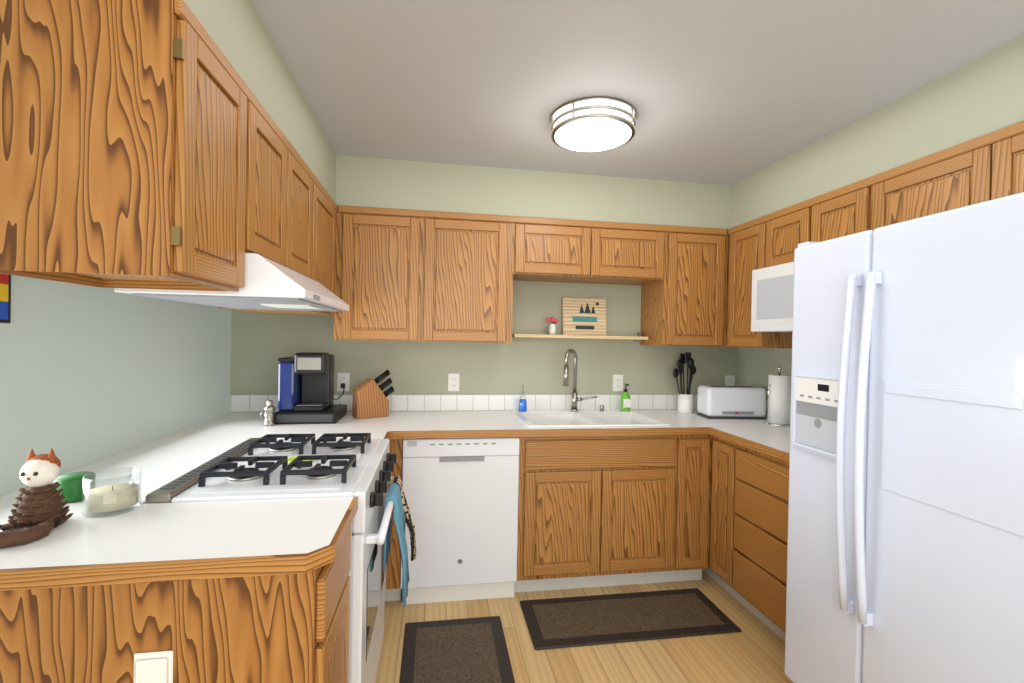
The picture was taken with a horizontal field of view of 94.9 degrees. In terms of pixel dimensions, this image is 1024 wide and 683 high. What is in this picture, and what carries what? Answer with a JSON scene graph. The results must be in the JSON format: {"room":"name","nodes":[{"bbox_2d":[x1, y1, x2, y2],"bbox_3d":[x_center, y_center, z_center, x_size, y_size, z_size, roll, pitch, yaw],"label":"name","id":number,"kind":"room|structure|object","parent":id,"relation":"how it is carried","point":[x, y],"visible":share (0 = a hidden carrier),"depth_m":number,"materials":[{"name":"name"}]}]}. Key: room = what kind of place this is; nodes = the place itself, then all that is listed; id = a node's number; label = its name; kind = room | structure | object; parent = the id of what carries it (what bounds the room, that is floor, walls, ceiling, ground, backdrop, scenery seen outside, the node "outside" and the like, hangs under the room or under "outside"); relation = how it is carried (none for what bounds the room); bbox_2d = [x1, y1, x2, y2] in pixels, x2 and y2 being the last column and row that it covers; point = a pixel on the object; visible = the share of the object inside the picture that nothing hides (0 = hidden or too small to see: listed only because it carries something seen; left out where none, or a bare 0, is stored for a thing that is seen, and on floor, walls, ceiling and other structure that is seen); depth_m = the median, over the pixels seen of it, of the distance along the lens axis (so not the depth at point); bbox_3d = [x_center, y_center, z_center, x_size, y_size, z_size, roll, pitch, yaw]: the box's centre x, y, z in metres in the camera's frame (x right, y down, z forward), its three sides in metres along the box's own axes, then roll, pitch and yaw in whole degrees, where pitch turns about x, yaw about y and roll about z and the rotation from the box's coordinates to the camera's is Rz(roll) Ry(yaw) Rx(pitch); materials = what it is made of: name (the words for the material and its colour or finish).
{"room":"kitchen","nodes":[
{"label":"kitchen","id":0,"kind":"room"},
{"bbox_2d":[0,275,230,496],"bbox_3d":[-1.396,0.167,0.658,0.100,2.392,4.400,1,0,-9],"label":"wall","id":1,"kind":"structure","parent":0,"point":[89,375],"depth_m":1.73,"materials":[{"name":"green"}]},
{"bbox_2d":[0,274,10,322],"bbox_3d":[-1.430,-0.132,1.248,0.008,0.160,0.220,1,0,-9],"label":"wall picture","id":2,"kind":"object","parent":1,"relation":"attached to","point":[5,298],"visible":0.8,"depth_m":1.34,"materials":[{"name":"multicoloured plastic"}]},
{"bbox_2d":[184,0,339,205],"bbox_3d":[-1.170,-0.894,1.742,0.655,0.278,1.610,1,0,-9],"label":"soffit","id":3,"kind":"structure","parent":0,"point":[236,27],"depth_m":1.57,"materials":[{"name":"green paint"}]},
{"bbox_2d":[0,0,263,291],"bbox_3d":[-0.931,-0.456,1.183,0.388,0.576,0.425,1,0,-9],"label":"upper cabinet","id":4,"kind":"object","parent":3,"relation":"attached to","point":[145,144],"depth_m":0.99,"materials":[{"name":"brown wood"}]},
{"bbox_2d":[114,253,348,311],"bbox_3d":[-0.918,-0.196,1.710,0.506,0.134,0.724,1,0,-9],"label":"range hood","id":5,"kind":"object","parent":4,"relation":"attached to","point":[269,284],"visible":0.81,"depth_m":1.39,"materials":[{"name":"white painted metal"}]},
{"bbox_2d":[218,183,337,315],"bbox_3d":[-1.110,-0.449,2.290,0.386,0.612,0.605,1,0,-9],"label":"upper cabinet","id":6,"kind":"object","parent":3,"relation":"attached to","point":[326,207],"depth_m":2.33,"materials":[{"name":"brown wood"}]},
{"bbox_2d":[264,108,299,271],"bbox_3d":[-0.988,-0.507,1.541,0.386,0.482,0.422,1,0,-9],"label":"upper cabinet","id":7,"kind":"object","parent":3,"relation":"attached to","point":[281,159],"depth_m":1.64,"materials":[{"name":"brown wood"}]},
{"bbox_2d":[296,156,319,280],"bbox_3d":[-1.036,-0.510,1.841,0.386,0.482,0.422,1,0,-9],"label":"upper cabinet","id":8,"kind":"object","parent":3,"relation":"attached to","point":[309,183],"depth_m":1.99,"materials":[{"name":"brown wood"}]},
{"bbox_2d":[230,241,739,394],"bbox_3d":[-0.041,0.174,3.157,3.575,2.392,0.100,1,0,-9],"label":"wall","id":9,"kind":"structure","parent":0,"point":[261,344],"depth_m":3.12,"materials":[{"name":"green paint"}]},
{"bbox_2d":[337,373,349,390],"bbox_3d":[-1.054,0.253,2.938,0.074,0.116,0.007,1,0,-9],"label":"electrical outlet","id":10,"kind":"object","parent":9,"relation":"attached to","point":[343,378],"visible":1,"depth_m":2.94,"materials":[{"name":"white plastic"}]},
{"bbox_2d":[333,205,436,341],"bbox_3d":[-0.744,-0.378,2.811,0.545,0.747,0.344,1,0,-9],"label":"upper cabinet","id":11,"kind":"object","parent":9,"relation":"attached to","point":[417,275],"depth_m":2.65,"materials":[{"name":"brown wood"}]},
{"bbox_2d":[448,373,459,390],"bbox_3d":[-0.377,0.265,3.048,0.074,0.116,0.007,1,0,-9],"label":"electrical outlet","id":12,"kind":"object","parent":9,"relation":"attached to","point":[453,381],"visible":1,"depth_m":3.05,"materials":[{"name":"white plastic"}]},
{"bbox_2d":[230,395,696,411],"bbox_3d":[-0.035,0.403,3.104,3.369,0.104,0.008,1,0,-9],"label":"backsplash","id":13,"kind":"structure","parent":9,"relation":"attached to","point":[247,403],"depth_m":3.08,"materials":[{"name":"tile"}]},
{"bbox_2d":[437,211,516,342],"bbox_3d":[-0.313,-0.371,2.881,0.598,0.747,0.344,1,0,-9],"label":"upper cabinet","id":14,"kind":"object","parent":9,"relation":"attached to","point":[477,253],"depth_m":2.73,"materials":[{"name":"brown wood"}]},
{"bbox_2d":[517,216,604,283],"bbox_3d":[0.246,-0.566,2.969,0.524,0.337,0.344,1,0,-9],"label":"upper cabinet","id":15,"kind":"object","parent":9,"relation":"attached to","point":[548,249],"depth_m":2.81,"materials":[{"name":"brown wood"}]},
{"bbox_2d":[512,332,647,341],"bbox_3d":[0.429,-0.037,3.078,0.932,0.065,0.197,1,0,-9],"label":"wood shelf","id":16,"kind":"object","parent":9,"relation":"attached to","point":[638,338],"visible":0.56,"depth_m":2.98,"materials":[{"name":"brown wood"}]},
{"bbox_2d":[546,317,558,334],"bbox_3d":[0.260,-0.102,3.051,0.084,0.118,0.048,1,0,-9],"label":"flower vase","id":17,"kind":"object","parent":16,"relation":"on","point":[552,326],"visible":0.88,"depth_m":3.04,"materials":[{"name":"white ceramic"}]},
{"bbox_2d":[562,297,606,335],"bbox_3d":[0.485,-0.167,3.153,0.300,0.253,0.047,1,0,-9],"label":"sign","id":18,"kind":"object","parent":16,"relation":"on","point":[583,316],"visible":0.98,"depth_m":3.14,"materials":[{"name":"brown wood"}]},
{"bbox_2d":[613,374,622,390],"bbox_3d":[0.728,0.285,3.227,0.074,0.116,0.007,1,0,-9],"label":"electrical outlet","id":19,"kind":"object","parent":9,"relation":"attached to","point":[617,382],"visible":1,"depth_m":3.23,"materials":[{"name":"white plastic"}]},
{"bbox_2d":[593,222,668,284],"bbox_3d":[0.659,-0.558,3.036,0.537,0.337,0.344,1,0,-9],"label":"upper cabinet","id":20,"kind":"object","parent":9,"relation":"attached to","point":[635,254],"depth_m":2.89,"materials":[{"name":"brown wood"}]},
{"bbox_2d":[640,225,727,346],"bbox_3d":[1.135,-0.345,3.116,0.433,0.747,0.344,1,0,-9],"label":"upper cabinet","id":21,"kind":"object","parent":9,"relation":"attached to","point":[689,308],"depth_m":2.95,"materials":[{"name":"brown wood"}]},
{"bbox_2d":[725,375,734,385],"bbox_3d":[1.558,0.299,3.362,0.074,0.116,0.007,1,0,-9],"label":"electrical outlet","id":22,"kind":"object","parent":9,"relation":"attached to","point":[729,380],"visible":0.73,"depth_m":3.36,"materials":[{"name":"white plastic"}]},
{"bbox_2d":[340,155,728,240],"bbox_3d":[0.013,-0.880,2.940,3.375,0.278,0.325,1,0,-9],"label":"soffit","id":23,"kind":"structure","parent":0,"point":[364,181],"depth_m":2.79,"materials":[{"name":"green paint"}]},
{"bbox_2d":[375,570,792,682],"bbox_3d":[0.295,1.444,0.946,3.575,0.100,4.600,1,0,-9],"label":"floor","id":24,"kind":"structure","parent":0,"point":[753,651],"depth_m":2.12,"materials":[{"name":"brown wood"}]},
{"bbox_2d":[0,589,31,682],"bbox_3d":[-1.346,0.918,1.897,0.414,0.876,1.979,1,0,-9],"label":"base cabinet","id":25,"kind":"object","parent":24,"relation":"on","point":[15,605],"depth_m":0.94,"materials":[{"name":"brown wood"}]},
{"bbox_2d":[0,441,243,590],"bbox_3d":[-1.279,0.463,1.552,0.420,0.038,1.320,1,0,-9],"label":"countertop","id":26,"kind":"structure","parent":25,"relation":"on","point":[160,463],"depth_m":1.59,"materials":[{"name":"white laminate"}]},
{"bbox_2d":[0,448,72,547],"bbox_3d":[-1.129,0.354,1.099,0.135,0.191,0.184,1,0,-9],"label":"figurine","id":27,"kind":"object","parent":26,"relation":"on","point":[41,511],"visible":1,"depth_m":1.11,"materials":[{"name":"pinecone"},{"name":"felt"}]},
{"bbox_2d":[52,471,95,502],"bbox_3d":[-1.242,0.413,1.334,0.090,0.066,0.090,1,0,-9],"label":"candle","id":28,"kind":"object","parent":26,"relation":"on","point":[72,484],"visible":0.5,"depth_m":1.30,"materials":[{"name":"green wax"}]},
{"bbox_2d":[82,467,140,517],"bbox_3d":[-1.067,0.401,1.256,0.120,0.098,0.120,1,0,-9],"label":"glass candle","id":29,"kind":"object","parent":26,"relation":"on","point":[111,497],"visible":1,"depth_m":1.23,"materials":[{"name":"beige wax"}]},
{"bbox_2d":[12,493,357,588],"bbox_3d":[-0.713,0.477,1.166,0.576,0.038,0.378,1,0,-9],"label":"countertop","id":30,"kind":"structure","parent":25,"relation":"on","point":[155,542],"depth_m":1.07,"materials":[{"name":"white laminate"}]},
{"bbox_2d":[32,526,350,682],"bbox_3d":[-0.732,0.935,1.175,0.567,0.876,0.359,1,0,-9],"label":"base cabinet","id":31,"kind":"object","parent":24,"relation":"on","point":[290,628],"depth_m":1.00,"materials":[{"name":"brown wood"}]},
{"bbox_2d":[133,651,172,682],"bbox_3d":[-0.748,0.709,0.977,0.074,0.120,0.016,1,0,-9],"label":"outlet","id":32,"kind":"object","parent":31,"relation":"attached to","point":[153,667],"visible":1,"depth_m":0.97,"materials":[{"name":"white plastic"}]},
{"bbox_2d":[145,433,398,682],"bbox_3d":[-0.775,0.880,1.739,0.648,0.974,0.756,1,0,-9],"label":"range","id":33,"kind":"object","parent":24,"relation":"on","point":[360,466],"visible":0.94,"depth_m":1.52,"materials":[{"name":"white enamelled metal"},{"name":"cast iron"},{"name":"glass"}]},
{"bbox_2d":[287,455,311,462],"bbox_3d":[-0.780,0.435,1.734,0.100,0.008,0.100,1,0,-9],"label":"spoon rest","id":34,"kind":"object","parent":33,"relation":"on","point":[290,459],"visible":0.25,"depth_m":1.73,"materials":[{"name":"green"}]},
{"bbox_2d":[383,483,408,606],"bbox_3d":[-0.460,0.803,1.885,0.093,0.419,0.192,1,0,-9],"label":"towel","id":35,"kind":"object","parent":33,"relation":"hanging from","point":[394,493],"visible":0.92,"depth_m":1.84,"materials":[{"name":"blue fabric"}]},
{"bbox_2d":[390,476,415,560],"bbox_3d":[-0.471,0.763,2.033,0.118,0.340,0.090,1,0,-9],"label":"towel","id":36,"kind":"object","parent":33,"relation":"hanging from","point":[409,522],"visible":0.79,"depth_m":2.01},
{"bbox_2d":[399,616,514,682],"bbox_3d":[-0.212,1.371,1.846,0.460,0.012,0.940,1,0,-9],"label":"area rug","id":37,"kind":"object","parent":24,"relation":"on","point":[469,650],"visible":0.96,"depth_m":2.06,"materials":[{"name":"black"}]},
{"bbox_2d":[400,437,519,604],"bbox_3d":[-0.312,0.935,2.733,0.602,0.868,0.608,1,0,-9],"label":"dishwasher","id":38,"kind":"object","parent":24,"relation":"on","point":[461,495],"visible":0.94,"depth_m":2.44,"materials":[{"name":"white plastic"}]},
{"bbox_2d":[514,435,688,591],"bbox_3d":[0.453,0.945,2.873,0.948,0.876,0.628,1,0,-9],"label":"base cabinet","id":39,"kind":"object","parent":24,"relation":"on","point":[596,511],"depth_m":2.57,"materials":[{"name":"brown wood"}]},
{"bbox_2d":[153,410,765,441],"bbox_3d":[0.030,0.480,2.684,3.367,0.038,0.856,1,0,-9],"label":"countertop","id":40,"kind":"structure","parent":39,"relation":"on","point":[231,426],"depth_m":2.52,"materials":[{"name":"white laminate"}]},
{"bbox_2d":[260,400,275,425],"bbox_3d":[-1.275,0.371,2.453,0.076,0.132,0.056,1,0,-9],"label":"pepper mill","id":41,"kind":"object","parent":40,"relation":"on","point":[269,413],"visible":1,"depth_m":2.44,"materials":[{"name":"silver metal"}]},
{"bbox_2d":[275,352,346,423],"bbox_3d":[-1.132,0.249,2.707,0.320,0.378,0.422,1,0,-9],"label":"coffee maker","id":42,"kind":"object","parent":40,"relation":"on","point":[305,387],"visible":0.98,"depth_m":2.54,"materials":[{"name":"black plastic"}]},
{"bbox_2d":[352,369,393,418],"bbox_3d":[-0.809,0.306,2.790,0.240,0.274,0.110,1,1,-34],"label":"knife block","id":43,"kind":"object","parent":40,"relation":"on","point":[370,400],"visible":1,"depth_m":2.73,"materials":[{"name":"brown wood"}]},
{"bbox_2d":[511,349,669,427],"bbox_3d":[0.447,0.344,2.863,0.820,0.587,0.560,1,0,-9],"label":"sink","id":44,"kind":"object","parent":40,"relation":"in","point":[573,416],"visible":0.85,"depth_m":3.01,"materials":[{"name":"white ceramic"}]},
{"bbox_2d":[518,385,526,410],"bbox_3d":[0.071,0.365,3.037,0.056,0.165,0.063,1,0,-9],"label":"soap dispenser","id":45,"kind":"object","parent":44,"relation":"on","point":[522,404],"visible":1,"depth_m":3.02,"materials":[{"name":"blue plastic"}]},
{"bbox_2d":[621,383,631,410],"bbox_3d":[0.758,0.370,3.132,0.062,0.180,0.071,1,0,-9],"label":"soap bottle","id":46,"kind":"object","parent":44,"relation":"on","point":[626,400],"visible":1,"depth_m":3.11,"materials":[{"name":"green plastic"}]},
{"bbox_2d":[520,588,741,649],"bbox_3d":[0.574,1.382,2.373,1.020,0.012,0.390,1,0,-9],"label":"area rug","id":47,"kind":"object","parent":24,"relation":"on","point":[553,623],"visible":0.98,"depth_m":2.34,"materials":[{"name":"black"}]},
{"bbox_2d":[689,434,711,579],"bbox_3d":[0.945,0.954,2.952,0.283,0.876,0.628,1,0,-9],"label":"base cabinet","id":48,"kind":"object","parent":24,"relation":"on","point":[700,445],"depth_m":2.66,"materials":[{"name":"brown wood"}]},
{"bbox_2d":[664,409,766,420],"bbox_3d":[1.360,0.502,3.013,0.637,0.038,0.480,1,0,-9],"label":"countertop","id":49,"kind":"structure","parent":48,"relation":"on","point":[693,416],"depth_m":2.96,"materials":[{"name":"white laminate"}]},
{"bbox_2d":[673,352,695,412],"bbox_3d":[1.171,0.275,3.172,0.187,0.405,0.100,1,0,-9],"label":"utensil crock","id":50,"kind":"object","parent":49,"relation":"on","point":[685,402],"visible":1,"depth_m":3.16,"materials":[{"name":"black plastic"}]},
{"bbox_2d":[697,385,765,419],"bbox_3d":[1.411,0.386,3.007,0.400,0.196,0.172,1,0,-3],"label":"toaster","id":51,"kind":"object","parent":49,"relation":"on","point":[731,402],"visible":1,"depth_m":2.93,"materials":[{"name":"white metal"}]},
{"bbox_2d":[764,367,790,426],"bbox_3d":[1.568,0.318,2.761,0.156,0.342,0.156,1,0,-9],"label":"paper towel holder","id":52,"kind":"object","parent":49,"relation":"on","point":[779,397],"visible":0.94,"depth_m":2.71,"materials":[{"name":"white paper"}]},
{"bbox_2d":[706,435,725,585],"bbox_3d":[1.434,0.966,2.598,0.606,0.876,0.196,1,0,-9],"label":"base cabinet","id":53,"kind":"object","parent":24,"relation":"on","point":[714,570],"depth_m":2.60,"materials":[{"name":"brown wood"}]},
{"bbox_2d":[716,425,789,462],"bbox_3d":[1.474,0.510,2.322,0.631,0.038,0.680,1,0,-9],"label":"countertop","id":54,"kind":"structure","parent":53,"relation":"on","point":[773,441],"depth_m":2.38,"materials":[{"name":"white laminate"}]},
{"bbox_2d":[722,440,788,640],"bbox_3d":[1.486,0.969,2.279,0.606,0.876,0.551,1,0,-9],"label":"base cabinet","id":55,"kind":"object","parent":24,"relation":"on","point":[749,498],"depth_m":2.28,"materials":[{"name":"brown wood"}]},
{"bbox_2d":[784,192,1023,682],"bbox_3d":[1.506,0.517,1.493,0.801,1.792,0.912,1,0,-9],"label":"refrigerator","id":56,"kind":"object","parent":24,"relation":"on","point":[905,552],"visible":1,"depth_m":1.40,"materials":[{"name":"white painted metal"},{"name":"white plastic"},{"name":"grey plastic"}]},
{"bbox_2d":[251,0,1023,185],"bbox_3d":[0.342,-1.048,0.927,3.575,0.100,4.600,1,0,-9],"label":"ceiling","id":57,"kind":"structure","parent":0,"point":[724,92],"depth_m":1.73,"materials":[{"name":"grey paint"}]},
{"bbox_2d":[551,96,636,151],"bbox_3d":[0.363,-0.953,2.117,0.380,0.104,0.380,1,0,-9],"label":"ceiling light","id":58,"kind":"object","parent":57,"relation":"attached to","point":[595,124],"visible":1,"depth_m":2.01,"materials":[{"name":"white glass"}]},
{"bbox_2d":[739,347,791,403],"bbox_3d":[2.034,0.229,1.214,0.100,2.392,4.400,1,0,-9],"label":"wall","id":59,"kind":"structure","parent":0,"point":[757,366],"depth_m":3.14,"materials":[{"name":"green paint"}]},
{"bbox_2d":[726,215,791,348],"bbox_3d":[1.553,-0.335,2.845,0.344,0.747,0.363,1,0,-9],"label":"upper cabinet","id":60,"kind":"object","parent":59,"relation":"attached to","point":[746,240],"depth_m":2.80,"materials":[{"name":"brown wood"}]},
{"bbox_2d":[762,205,793,267],"bbox_3d":[1.616,-0.548,2.476,0.344,0.312,0.379,1,0,-9],"label":"upper cabinet","id":61,"kind":"object","parent":59,"relation":"attached to","point":[778,249],"depth_m":2.53,"materials":[{"name":"brown wood"}]},
{"bbox_2d":[751,262,793,332],"bbox_3d":[1.565,-0.220,2.413,0.398,0.342,0.485,1,0,-9],"label":"microwave","id":62,"kind":"object","parent":61,"relation":"attached to","point":[772,301],"visible":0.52,"depth_m":2.45,"materials":[{"name":"white"}]},
{"bbox_2d":[765,400,790,415],"bbox_3d":[1.731,0.440,2.703,0.008,0.104,1.350,1,0,-9],"label":"backsplash","id":63,"kind":"structure","parent":59,"relation":"attached to","point":[766,400],"depth_m":3.07,"materials":[{"name":"tile"}]},
{"bbox_2d":[794,184,849,249],"bbox_3d":[1.663,-0.545,2.189,0.344,0.312,0.451,1,0,-9],"label":"upper cabinet","id":64,"kind":"object","parent":59,"relation":"attached to","point":[826,216],"depth_m":2.24,"materials":[{"name":"brown wood"}]},
{"bbox_2d":[850,143,961,234],"bbox_3d":[1.723,-0.541,1.817,0.344,0.312,0.564,1,0,-9],"label":"upper cabinet","id":65,"kind":"object","parent":59,"relation":"attached to","point":[931,184],"depth_m":1.84,"materials":[{"name":"brown wood"}]},
{"bbox_2d":[962,120,1023,206],"bbox_3d":[1.792,-0.537,1.390,0.344,0.312,0.521,1,0,-9],"label":"upper cabinet","id":66,"kind":"object","parent":59,"relation":"attached to","point":[986,167],"depth_m":1.56,"materials":[{"name":"brown wood"}]},
{"bbox_2d":[728,35,1023,228],"bbox_3d":[1.716,-0.840,1.962,0.325,0.278,2.100,1,0,-9],"label":"soffit","id":67,"kind":"structure","parent":0,"point":[979,96],"depth_m":1.89,"materials":[{"name":"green paint"}]}
]}

